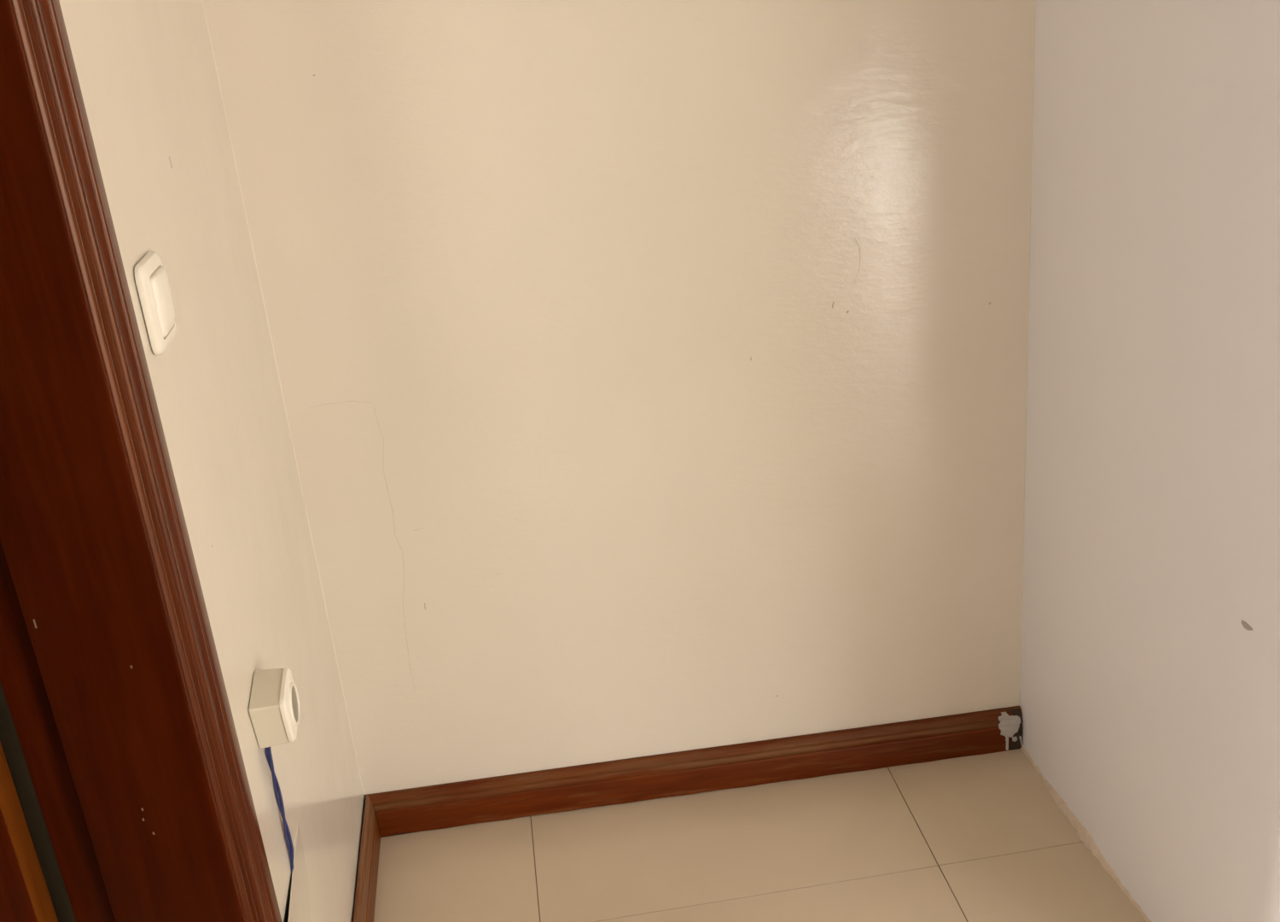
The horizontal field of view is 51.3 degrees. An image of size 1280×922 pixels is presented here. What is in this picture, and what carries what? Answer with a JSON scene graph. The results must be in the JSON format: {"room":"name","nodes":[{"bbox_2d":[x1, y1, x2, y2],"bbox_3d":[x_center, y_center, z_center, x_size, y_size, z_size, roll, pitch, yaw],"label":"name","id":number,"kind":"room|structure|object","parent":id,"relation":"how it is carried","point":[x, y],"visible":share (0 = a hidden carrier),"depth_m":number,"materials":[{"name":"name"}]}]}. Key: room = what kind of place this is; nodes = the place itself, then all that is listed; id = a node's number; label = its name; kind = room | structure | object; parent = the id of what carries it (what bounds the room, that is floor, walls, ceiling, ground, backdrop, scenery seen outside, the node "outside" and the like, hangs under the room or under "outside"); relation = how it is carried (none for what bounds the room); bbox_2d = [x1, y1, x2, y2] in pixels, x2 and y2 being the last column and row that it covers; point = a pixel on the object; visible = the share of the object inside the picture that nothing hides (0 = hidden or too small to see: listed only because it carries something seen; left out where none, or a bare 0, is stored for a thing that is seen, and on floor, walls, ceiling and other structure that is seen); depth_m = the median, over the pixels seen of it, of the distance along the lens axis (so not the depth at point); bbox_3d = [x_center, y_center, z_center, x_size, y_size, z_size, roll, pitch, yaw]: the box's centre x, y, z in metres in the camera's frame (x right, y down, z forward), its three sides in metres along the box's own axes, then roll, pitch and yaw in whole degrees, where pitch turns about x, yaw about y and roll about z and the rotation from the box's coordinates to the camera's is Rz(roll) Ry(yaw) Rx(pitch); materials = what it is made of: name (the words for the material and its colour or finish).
{"room":"hallway","nodes":[
{"label":"hallway","id":0,"kind":"room"},
{"bbox_2d":[58,0,365,921],"bbox_3d":[-0.455,-0.096,0.490,0.154,2.601,2.618,-8,22,-5],"label":"wall","id":1,"kind":"structure","parent":0,"point":[148,76],"depth_m":1.52,"materials":[{"name":"beige paint"}]},
{"bbox_2d":[10,0,282,921],"bbox_3d":[-0.371,0.065,0.670,0.021,2.150,0.990,-8,22,-5],"label":"trim","id":2,"kind":"structure","parent":1,"relation":"attached to","point":[40,24],"depth_m":1.12,"materials":[{"name":"brown wood"}]},
{"bbox_2d":[134,250,176,354],"bbox_3d":[-0.452,-0.150,1.257,0.017,0.085,0.080,-8,22,-5],"label":"light switch","id":3,"kind":"object","parent":1,"relation":"attached to","point":[151,278],"visible":1,"depth_m":1.23,"materials":[{"name":"beige plastic"}]},
{"bbox_2d":[248,667,300,748],"bbox_3d":[-0.402,0.271,1.472,0.042,0.068,0.074,-8,22,-5],"label":"wall socket","id":4,"kind":"object","parent":1,"relation":"attached to","point":[274,710],"visible":1,"depth_m":1.45,"materials":[{"name":"plastic"}]},
{"bbox_2d":[264,746,294,873],"bbox_3d":[-0.404,0.390,1.508,0.022,0.202,0.012,-8,22,-5],"label":"electrical wires","id":5,"kind":"object","parent":4,"relation":"hanging from","point":[267,750],"visible":0.89,"depth_m":1.51,"materials":[{"name":"blue plastic"}]},
{"bbox_2d":[353,794,380,921],"bbox_3d":[-0.389,0.706,1.851,0.014,0.076,0.709,-8,22,-5],"label":"baseboard","id":6,"kind":"structure","parent":1,"relation":"attached to","point":[370,840],"depth_m":2.03,"materials":[{"name":"brown wood"}]},
{"bbox_2d":[203,0,1035,794],"bbox_3d":[-0.106,-0.669,1.798,1.705,2.601,0.150,-7,22,-4],"label":"wall","id":7,"kind":"structure","parent":0,"point":[652,374],"depth_m":1.94,"materials":[{"name":"beige paint"}]},
{"bbox_2d":[364,705,1022,837],"bbox_3d":[0.098,0.513,2.204,1.093,0.077,0.017,-7,22,-4],"label":"baseboard","id":8,"kind":"structure","parent":7,"relation":"attached to","point":[442,805],"depth_m":2.20,"materials":[{"name":"brown wood"}]},
{"bbox_2d":[373,748,1146,921],"bbox_3d":[0.960,1.285,0.387,5.445,0.120,4.799,-8,22,-5],"label":"floor","id":9,"kind":"structure","parent":0,"point":[978,837],"depth_m":2.05,"materials":[{"name":"beige tile"}]},
{"bbox_2d":[1019,0,1279,921],"bbox_3d":[1.713,-0.744,1.549,2.331,2.601,0.758,-8,22,-5],"label":"wall","id":10,"kind":"structure","parent":0,"point":[1149,672],"depth_m":1.65,"materials":[{"name":"white paint"}]},
{"bbox_3d":[-1.237,-0.123,0.739,1.339,2.601,2.300,-8,22,-5],"label":"wall","id":11,"kind":"structure","parent":0,"visible":0},
{"bbox_2d":[0,0,244,921],"bbox_3d":[-0.839,0.155,0.640,0.954,2.090,0.870,-8,22,-5],"label":"door","id":12,"kind":"structure","parent":11,"relation":"in","point":[108,812],"depth_m":1.13,"materials":[{"name":"brown wood"}]}
]}

